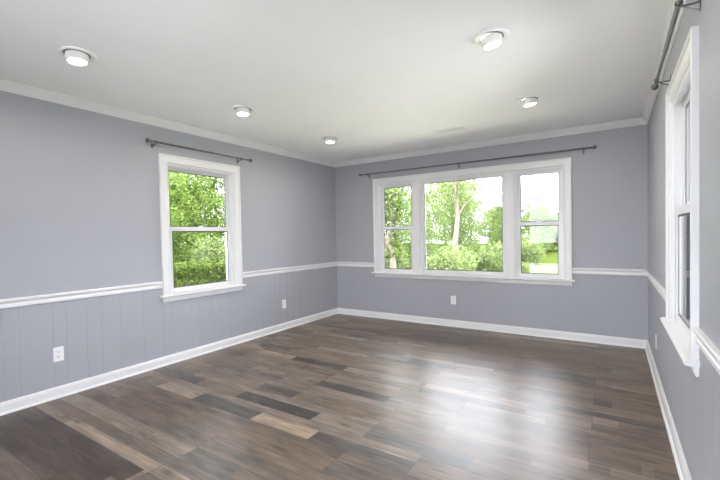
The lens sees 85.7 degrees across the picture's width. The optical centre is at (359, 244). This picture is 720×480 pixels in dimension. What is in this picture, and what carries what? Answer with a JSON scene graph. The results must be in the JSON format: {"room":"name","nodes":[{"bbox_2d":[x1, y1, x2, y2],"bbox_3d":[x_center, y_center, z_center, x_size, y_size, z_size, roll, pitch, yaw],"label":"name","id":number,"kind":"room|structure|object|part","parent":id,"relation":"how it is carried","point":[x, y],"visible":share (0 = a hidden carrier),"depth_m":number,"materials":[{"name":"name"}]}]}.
{"room":"empty living room","nodes":[
{"label":"empty living room","id":0,"kind":"room"},
{"bbox_2d":[0,90,337,402],"bbox_3d":[-2.264,-0.001,3.541,0.150,2.440,6.700,0,2,33],"label":"wall","id":1,"kind":"structure","parent":0,"point":[80,205],"depth_m":3.48,"materials":[{"name":"paint"}]},
{"bbox_2d":[53,346,63,361],"bbox_3d":[-2.430,0.884,3.131,0.009,0.116,0.072,0,2,33],"label":"wall outlet","id":2,"kind":"object","parent":1,"relation":"attached to","point":[58,352],"visible":1,"depth_m":3.13,"materials":[{"name":"white plastic"}]},
{"bbox_2d":[0,281,162,308],"bbox_3d":[-2.532,0.430,2.965,0.021,0.068,2.115,0,2,33],"label":"trim","id":3,"kind":"structure","parent":1,"relation":"attached to","point":[56,297],"depth_m":3.22,"materials":[{"name":"white paint"}]},
{"bbox_2d":[0,79,334,166],"bbox_3d":[-2.202,-1.186,3.460,0.049,0.069,6.700,0,2,33],"label":"trim","id":4,"kind":"structure","parent":1,"relation":"attached to","point":[5,85],"depth_m":3.63,"materials":[{"name":"white paint"}]},
{"bbox_2d":[0,308,337,415],"bbox_3d":[-2.167,1.174,3.520,0.028,0.089,6.700,0,2,33],"label":"baseboard","id":5,"kind":"structure","parent":1,"relation":"attached to","point":[13,405],"depth_m":3.64,"materials":[{"name":"white paint"}]},
{"bbox_2d":[146,138,251,163],"bbox_3d":[-1.690,-0.990,4.214,0.091,0.073,1.280,0,2,33],"label":"curtain rod","id":6,"kind":"object","parent":1,"relation":"attached to","point":[148,140],"visible":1,"depth_m":4.02,"materials":[{"name":"grey metal"}]},
{"bbox_2d":[158,153,245,302],"bbox_3d":[-1.752,-0.176,4.285,0.205,1.481,1.041,0,2,33],"label":"window","id":7,"kind":"structure","parent":1,"relation":"in","point":[230,174],"depth_m":4.27,"materials":[{"name":"white paint"}]},
{"bbox_3d":[-1.944,-0.189,3.873,0.029,1.429,0.085,0,2,33],"label":"casing","id":8,"kind":"part","parent":7,"relation":"part of","materials":[{"name":"white paint"}]},
{"bbox_3d":[-1.788,-0.485,4.298,0.028,0.666,0.789,0,2,33],"label":"sash","id":9,"kind":"part","parent":7,"relation":"part of","materials":[{"name":"white plastic"}]},
{"bbox_3d":[-1.712,-0.874,4.236,0.029,0.085,0.985,0,2,33],"label":"head casing","id":10,"kind":"part","parent":7,"relation":"part of","materials":[{"name":"white paint"}]},
{"bbox_3d":[-1.748,0.149,4.294,0.030,0.683,0.789,0,2,33],"label":"sash","id":11,"kind":"part","parent":7,"relation":"part of","materials":[{"name":"white plastic"}]},
{"bbox_3d":[-1.456,-0.216,4.629,0.029,1.429,0.085,0,2,33],"label":"casing","id":12,"kind":"part","parent":7,"relation":"part of","materials":[{"name":"white paint"}]},
{"bbox_2d":[282,299,285,308],"bbox_3d":[-1.034,0.810,5.295,0.009,0.116,0.072,0,2,33],"label":"wall outlet","id":13,"kind":"object","parent":1,"relation":"attached to","point":[283,301],"visible":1,"depth_m":5.29,"materials":[{"name":"white plastic"}]},
{"bbox_2d":[243,262,336,277],"bbox_3d":[-0.897,0.342,5.499,0.021,0.068,1.950,0,2,33],"label":"trim","id":14,"kind":"structure","parent":1,"relation":"attached to","point":[331,264],"depth_m":5.33,"materials":[{"name":"white paint"}]},
{"bbox_2d":[0,0,670,161],"bbox_3d":[-0.512,-1.328,2.365,4.378,0.200,7.000,0,2,33],"label":"ceiling","id":15,"kind":"structure","parent":0,"point":[380,77],"depth_m":2.66,"materials":[{"name":"paint"}]},
{"bbox_2d":[56,46,96,65],"bbox_3d":[-1.790,-1.180,2.456,0.212,0.061,0.212,0,2,33],"label":"recessed light","id":16,"kind":"object","parent":15,"relation":"in","point":[76,56],"visible":1,"depth_m":2.42,"materials":[{"name":"grey"}]},
{"bbox_2d":[231,105,254,116],"bbox_3d":[-1.075,-1.219,3.565,0.212,0.060,0.212,0,2,33],"label":"recessed light","id":17,"kind":"object","parent":15,"relation":"in","point":[241,110],"visible":1,"depth_m":3.52,"materials":[{"name":"grey"}]},
{"bbox_2d":[321,136,338,143],"bbox_3d":[-0.358,-1.258,4.685,0.212,0.058,0.212,0,2,33],"label":"recessed light","id":18,"kind":"object","parent":15,"relation":"in","point":[328,139],"visible":1,"depth_m":4.64,"materials":[{"name":"grey"}]},
{"bbox_2d":[435,126,465,133],"bbox_3d":[1.028,-1.300,4.408,0.330,0.006,0.110,0,2,33],"label":"ceiling vent","id":19,"kind":"object","parent":15,"relation":"in","point":[462,127],"visible":1,"depth_m":4.39,"materials":[{"name":"metal"}]},
{"bbox_2d":[473,28,509,49],"bbox_3d":[0.791,-1.227,2.343,0.212,0.072,0.212,0,2,33],"label":"recessed light","id":20,"kind":"object","parent":15,"relation":"in","point":[494,37],"visible":1,"depth_m":2.30,"materials":[{"name":"grey"}]},
{"bbox_2d":[516,95,541,106],"bbox_3d":[1.503,-1.265,3.448,0.212,0.063,0.212,0,2,33],"label":"recessed light","id":21,"kind":"object","parent":15,"relation":"in","point":[531,100],"visible":1,"depth_m":3.41,"materials":[{"name":"grey"}]},
{"bbox_2d":[0,314,679,479],"bbox_3d":[-0.463,1.271,2.424,4.378,0.120,7.000,0,2,33],"label":"floor","id":22,"kind":"structure","parent":0,"point":[337,396],"depth_m":2.71,"materials":[{"name":"brown wood"}]},
{"bbox_2d":[335,124,647,339],"bbox_3d":[1.369,-0.109,5.272,4.378,2.440,0.150,0,2,33],"label":"wall","id":23,"kind":"structure","parent":0,"point":[610,180],"depth_m":4.54,"materials":[{"name":"paint"}]},
{"bbox_2d":[337,262,373,266],"bbox_3d":[-0.081,0.312,6.120,0.720,0.068,0.021,0,2,33],"label":"trim","id":24,"kind":"structure","parent":23,"relation":"attached to","point":[354,264],"depth_m":6.10,"materials":[{"name":"white paint"}]},
{"bbox_2d":[451,296,455,303],"bbox_3d":[1.268,0.753,5.272,0.072,0.116,0.009,0,2,33],"label":"wall outlet","id":25,"kind":"object","parent":23,"relation":"attached to","point":[453,298],"visible":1,"depth_m":5.27,"materials":[{"name":"white plastic"}]},
{"bbox_2d":[372,157,574,285],"bbox_3d":[1.357,-0.257,5.241,2.709,1.481,0.205,0,2,33],"label":"window","id":26,"kind":"structure","parent":23,"relation":"in","point":[511,174],"depth_m":4.91,"materials":[{"name":"white paint"}]},
{"bbox_3d":[0.244,-0.277,5.885,0.085,1.429,0.029,0,2,33],"label":"casing","id":27,"kind":"part","parent":26,"relation":"part of","materials":[{"name":"white paint"}]},
{"bbox_3d":[0.567,-0.564,5.784,0.544,0.666,0.028,0,2,33],"label":"sash","id":28,"kind":"part","parent":26,"relation":"part of","materials":[{"name":"white plastic"}]},
{"bbox_3d":[0.561,0.071,5.770,0.544,0.683,0.030,0,2,33],"label":"sash","id":29,"kind":"part","parent":26,"relation":"part of","materials":[{"name":"white plastic"}]},
{"bbox_3d":[1.375,-0.245,5.240,1.124,1.309,0.039,0,2,33],"label":"picture sash","id":30,"kind":"part","parent":26,"relation":"part of","materials":[{"name":"white plastic"}]},
{"bbox_3d":[1.310,-0.953,5.173,2.653,0.085,0.029,0,2,33],"label":"head casing","id":31,"kind":"part","parent":26,"relation":"part of","materials":[{"name":"white paint"}]},
{"bbox_3d":[2.188,-0.571,4.738,0.513,0.666,0.028,0,2,33],"label":"sash","id":32,"kind":"part","parent":26,"relation":"part of","materials":[{"name":"white plastic"}]},
{"bbox_3d":[2.182,0.065,4.725,0.513,0.683,0.030,0,2,33],"label":"sash","id":33,"kind":"part","parent":26,"relation":"part of","materials":[{"name":"white plastic"}]},
{"bbox_3d":[2.402,-0.285,4.492,0.085,1.429,0.029,0,2,33],"label":"casing","id":34,"kind":"part","parent":26,"relation":"part of","materials":[{"name":"white paint"}]},
{"bbox_2d":[359,145,595,177],"bbox_3d":[1.307,-1.055,5.135,3.110,0.073,0.091,0,2,33],"label":"curtain rod","id":35,"kind":"object","parent":23,"relation":"attached to","point":[594,146],"visible":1,"depth_m":4.87,"materials":[{"name":"grey metal"}]},
{"bbox_2d":[335,117,646,166],"bbox_3d":[1.292,-1.291,5.161,4.078,0.069,0.049,0,2,33],"label":"trim","id":36,"kind":"structure","parent":23,"relation":"attached to","point":[636,121],"depth_m":4.82,"materials":[{"name":"white paint"}]},
{"bbox_2d":[338,308,646,348],"bbox_3d":[1.343,1.068,5.224,4.078,0.089,0.028,0,2,33],"label":"baseboard","id":37,"kind":"structure","parent":23,"relation":"attached to","point":[609,340],"depth_m":4.89,"materials":[{"name":"white paint"}]},
{"bbox_2d":[572,268,646,275],"bbox_3d":[2.747,0.300,4.295,0.705,0.068,0.021,0,2,33],"label":"trim","id":38,"kind":"structure","parent":23,"relation":"attached to","point":[600,271],"depth_m":4.29,"materials":[{"name":"white paint"}]},
{"bbox_2d":[648,0,719,479],"bbox_3d":[1.274,-0.015,1.259,0.150,2.440,6.701,0,2,33],"label":"wall","id":39,"kind":"structure","parent":0,"point":[693,401],"depth_m":1.64,"materials":[{"name":"paint"}]},
{"bbox_2d":[646,270,665,301],"bbox_3d":[2.494,0.328,3.282,0.021,0.068,2.000,0,2,33],"label":"trim","id":40,"kind":"structure","parent":39,"relation":"attached to","point":[657,285],"depth_m":3.08,"materials":[{"name":"white paint"}]},
{"bbox_2d":[642,0,686,123],"bbox_3d":[1.168,-1.200,1.286,0.049,0.069,6.700,0,2,33],"label":"trim","id":41,"kind":"structure","parent":39,"relation":"attached to","point":[652,94],"depth_m":2.58,"materials":[{"name":"white paint"}]},
{"bbox_2d":[645,340,691,479],"bbox_3d":[1.221,1.160,1.334,0.028,0.089,6.700,0,2,33],"label":"baseboard","id":42,"kind":"structure","parent":39,"relation":"attached to","point":[680,461],"depth_m":2.41,"materials":[{"name":"white paint"}]},
{"bbox_2d":[651,0,700,89],"bbox_3d":[1.627,-1.013,2.026,0.097,0.073,1.310,0,2,33],"label":"curtain rod","id":43,"kind":"object","parent":39,"relation":"attached to","point":[678,4],"visible":0.99,"depth_m":1.86,"materials":[{"name":"grey metal"}]},
{"bbox_2d":[660,25,699,376],"bbox_3d":[1.727,-0.190,2.005,0.210,1.481,1.002,0,2,33],"label":"window","id":44,"kind":"structure","parent":39,"relation":"in","point":[682,96],"depth_m":2.12,"materials":[{"name":"white paint"}]},
{"bbox_3d":[1.910,-0.228,2.398,0.029,1.429,0.085,0,2,33],"label":"casing","id":45,"kind":"part","parent":44,"relation":"part of","materials":[{"name":"white paint"}]},
{"bbox_3d":[1.662,-0.887,2.022,0.029,0.085,0.946,0,2,33],"label":"head casing","id":46,"kind":"part","parent":44,"relation":"part of","materials":[{"name":"white paint"}]},
{"bbox_3d":[1.713,0.135,2.025,0.030,0.683,0.750,0,2,33],"label":"sash","id":47,"kind":"part","parent":44,"relation":"part of","materials":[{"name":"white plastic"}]},
{"bbox_3d":[1.712,0.132,2.025,0.004,0.598,0.666,0,2,33],"label":"glass pane","id":48,"kind":"part","parent":44,"relation":"part of","materials":[{"name":"clear glass"}]},
{"bbox_3d":[1.728,-0.499,1.993,0.028,0.666,0.750,0,2,33],"label":"sash","id":49,"kind":"part","parent":44,"relation":"part of","materials":[{"name":"white plastic"}]},
{"bbox_3d":[1.728,-0.498,1.993,0.004,0.592,0.674,0,2,33],"label":"glass pane","id":50,"kind":"part","parent":44,"relation":"part of","materials":[{"name":"clear glass"}]},
{"bbox_3d":[1.439,-0.203,1.677,0.029,1.429,0.085,0,2,33],"label":"casing","id":51,"kind":"part","parent":44,"relation":"part of","materials":[{"name":"white paint"}]},
{"bbox_2d":[693,327,719,374],"bbox_3d":[0.924,0.413,0.877,0.021,0.068,1.854,0,2,33],"label":"trim","id":52,"kind":"structure","parent":39,"relation":"attached to","point":[705,344],"depth_m":1.43,"materials":[{"name":"white paint"}]},
{"label":"outside","id":53,"kind":"structure","parent":0,"visible":0},
{"bbox_2d":[174,243,557,286],"bbox_3d":[-0.351,1.717,6.356,140.000,0.158,140.000,0,2,33],"label":"ground","id":54,"kind":"structure","parent":53,"point":[549,264],"depth_m":23.11,"materials":[{"name":"green plant"}]},
{"bbox_2d":[168,171,187,194],"bbox_3d":[-6.903,-2.476,8.308,7.930,8.869,7.932,0,2,30],"label":"broadleaf tree","id":55,"kind":"object","parent":54,"relation":"on","point":[177,179],"visible":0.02,"depth_m":11.22,"materials":[{"name":"green plant"}]},
{"bbox_2d":[169,173,197,257],"bbox_3d":[-16.168,-2.334,33.950,6.343,8.903,6.144,-1,1,-1],"label":"broadleaf tree","id":56,"kind":"object","parent":54,"relation":"on","point":[179,173],"visible":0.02,"depth_m":33.43,"materials":[{"name":"green plant"}]},
{"bbox_2d":[168,173,208,276],"bbox_3d":[-9.318,-0.980,17.913,4.440,6.232,4.301,-2,1,-24],"label":"broadleaf tree","id":57,"kind":"object","parent":54,"relation":"on","point":[179,253],"visible":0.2,"depth_m":18.15,"materials":[{"name":"green plant"}]},
{"bbox_2d":[170,173,224,263],"bbox_3d":[-9.849,-1.227,22.634,4.694,6.588,4.547,0,2,44],"label":"broadleaf tree","id":58,"kind":"object","parent":54,"relation":"on","point":[197,192],"visible":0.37,"depth_m":22.30,"materials":[{"name":"green plant"}]},
{"bbox_2d":[173,260,225,286],"bbox_3d":[-5.630,1.101,14.032,5.766,1.190,1.197,-1,1,-6],"label":"clipped hedge","id":59,"kind":"object","parent":54,"relation":"on","point":[200,268],"visible":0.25,"depth_m":13.68,"materials":[{"name":"green plant"}]},
{"bbox_2d":[177,175,225,259],"bbox_3d":[-11.325,-2.309,28.880,5.413,7.675,4.980,0,1,27],"label":"broadleaf tree","id":60,"kind":"object","parent":54,"relation":"on","point":[214,188],"visible":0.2,"depth_m":28.54,"materials":[{"name":"green plant"}]},
{"bbox_2d":[189,235,225,283],"bbox_3d":[-5.601,0.690,16.433,2.450,2.206,3.340,0,2,38],"label":"shrub","id":61,"kind":"object","parent":54,"relation":"on","point":[221,255],"visible":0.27,"depth_m":15.90,"materials":[{"name":"green plant"}]},
{"bbox_2d":[385,237,410,268],"bbox_3d":[0.909,0.655,17.296,2.156,1.941,2.939,0,2,30],"label":"shrub","id":62,"kind":"object","parent":54,"relation":"on","point":[399,260],"visible":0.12,"depth_m":17.29,"materials":[{"name":"green plant"}]},
{"bbox_2d":[385,187,411,259],"bbox_3d":[2.173,-1.320,24.775,3.950,5.974,4.479,-1,1,9],"label":"broadleaf tree","id":63,"kind":"object","parent":54,"relation":"on","point":[404,189],"visible":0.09,"depth_m":24.55,"materials":[{"name":"green plant"}]},
{"bbox_2d":[385,183,442,267],"bbox_3d":[1.121,-1.457,13.921,3.462,6.253,3.208,0,2,33],"label":"broadleaf tree","id":64,"kind":"object","parent":54,"relation":"on","point":[395,200],"visible":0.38,"depth_m":13.79,"materials":[{"name":"green plant"}]},
{"bbox_2d":[396,184,443,253],"bbox_3d":[4.814,-2.380,33.267,4.506,7.020,5.257,-1,1,-1],"label":"broadleaf tree","id":65,"kind":"object","parent":54,"relation":"on","point":[426,184],"visible":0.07,"depth_m":32.67,"materials":[{"name":"green plant"}]},
{"bbox_2d":[395,185,452,267],"bbox_3d":[3.361,-0.821,20.713,3.292,4.978,3.732,-2,1,-22],"label":"broadleaf tree","id":66,"kind":"object","parent":54,"relation":"on","point":[429,224],"visible":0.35,"depth_m":20.42,"materials":[{"name":"green plant"}]},
{"bbox_2d":[425,183,463,247],"bbox_3d":[9.455,-3.833,43.551,6.373,9.335,6.505,-1,1,12],"label":"broadleaf tree","id":67,"kind":"object","parent":54,"relation":"on","point":[435,183],"visible":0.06,"depth_m":43.54,"materials":[{"name":"green plant"}]},
{"bbox_2d":[426,243,479,270],"bbox_3d":[2.729,0.811,12.116,1.960,1.764,2.672,-2,2,-36],"label":"shrub","id":68,"kind":"object","parent":54,"relation":"on","point":[456,262],"visible":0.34,"depth_m":11.54,"materials":[{"name":"green plant"}]},
{"bbox_2d":[426,182,487,255],"bbox_3d":[6.835,-1.857,28.819,5.101,6.804,4.498,-2,1,-19],"label":"broadleaf tree","id":69,"kind":"object","parent":54,"relation":"on","point":[447,230],"visible":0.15,"depth_m":28.37,"materials":[{"name":"green plant"}]},
{"bbox_2d":[427,180,493,256],"bbox_3d":[6.037,-1.756,24.173,4.245,6.092,4.159,-1,1,9],"label":"broadleaf tree","id":70,"kind":"object","parent":54,"relation":"on","point":[461,235],"visible":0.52,"depth_m":23.76,"materials":[{"name":"green plant"}]},
{"bbox_2d":[435,179,493,253],"bbox_3d":[4.208,-1.967,17.230,3.222,7.030,3.506,0,2,33],"label":"broadleaf tree","id":71,"kind":"object","parent":54,"relation":"on","point":[455,184],"visible":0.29,"depth_m":17.06,"materials":[{"name":"green plant"}]},
{"bbox_2d":[442,179,500,252],"bbox_3d":[10.205,-2.550,36.026,5.909,7.882,5.212,0,2,43],"label":"broadleaf tree","id":72,"kind":"object","parent":54,"relation":"on","point":[488,191],"visible":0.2,"depth_m":35.28,"materials":[{"name":"green plant"}]},
{"bbox_2d":[453,240,523,271],"bbox_3d":[4.439,0.735,14.055,2.672,1.764,1.960,-1,1,-3],"label":"shrub","id":73,"kind":"object","parent":54,"relation":"on","point":[487,265],"visible":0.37,"depth_m":13.64,"materials":[{"name":"green plant"}]},
{"bbox_2d":[480,205,501,250],"bbox_3d":[14.683,-1.533,41.217,4.358,5.556,4.632,0,2,33],"label":"broadleaf tree","id":74,"kind":"object","parent":54,"relation":"on","point":[498,206],"visible":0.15,"depth_m":40.60,"materials":[{"name":"green plant"}]},
{"bbox_2d":[485,182,542,251],"bbox_3d":[11.318,-1.870,28.968,4.025,5.896,4.108,-2,1,-19],"label":"broadleaf tree","id":75,"kind":"object","parent":54,"relation":"on","point":[524,205],"visible":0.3,"depth_m":28.66,"materials":[{"name":"green plant"}]},
{"bbox_2d":[499,263,536,272],"bbox_3d":[6.423,0.978,15.891,1.470,0.970,1.078,-1,1,5],"label":"shrub","id":76,"kind":"object","parent":54,"relation":"on","point":[525,269],"visible":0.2,"depth_m":15.61,"materials":[{"name":"green plant"}]},
{"bbox_2d":[521,233,545,264],"bbox_3d":[9.631,0.329,22.794,2.254,2.029,3.073,-2,1,-28],"label":"shrub","id":77,"kind":"object","parent":54,"relation":"on","point":[530,245],"visible":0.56,"depth_m":22.05,"materials":[{"name":"green plant"}]},
{"bbox_2d":[521,190,557,252],"bbox_3d":[15.185,-1.768,33.634,4.479,5.974,3.950,-2,2,-32],"label":"broadleaf tree","id":78,"kind":"object","parent":54,"relation":"on","point":[542,211],"visible":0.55,"depth_m":33.18,"materials":[{"name":"green plant"}]},
{"bbox_2d":[521,205,557,251],"bbox_3d":[17.619,-1.360,37.385,4.333,5.198,4.077,-1,1,3],"label":"broadleaf tree","id":79,"kind":"object","parent":54,"relation":"on","point":[553,210],"visible":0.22,"depth_m":36.66,"materials":[{"name":"green plant"}]}
]}

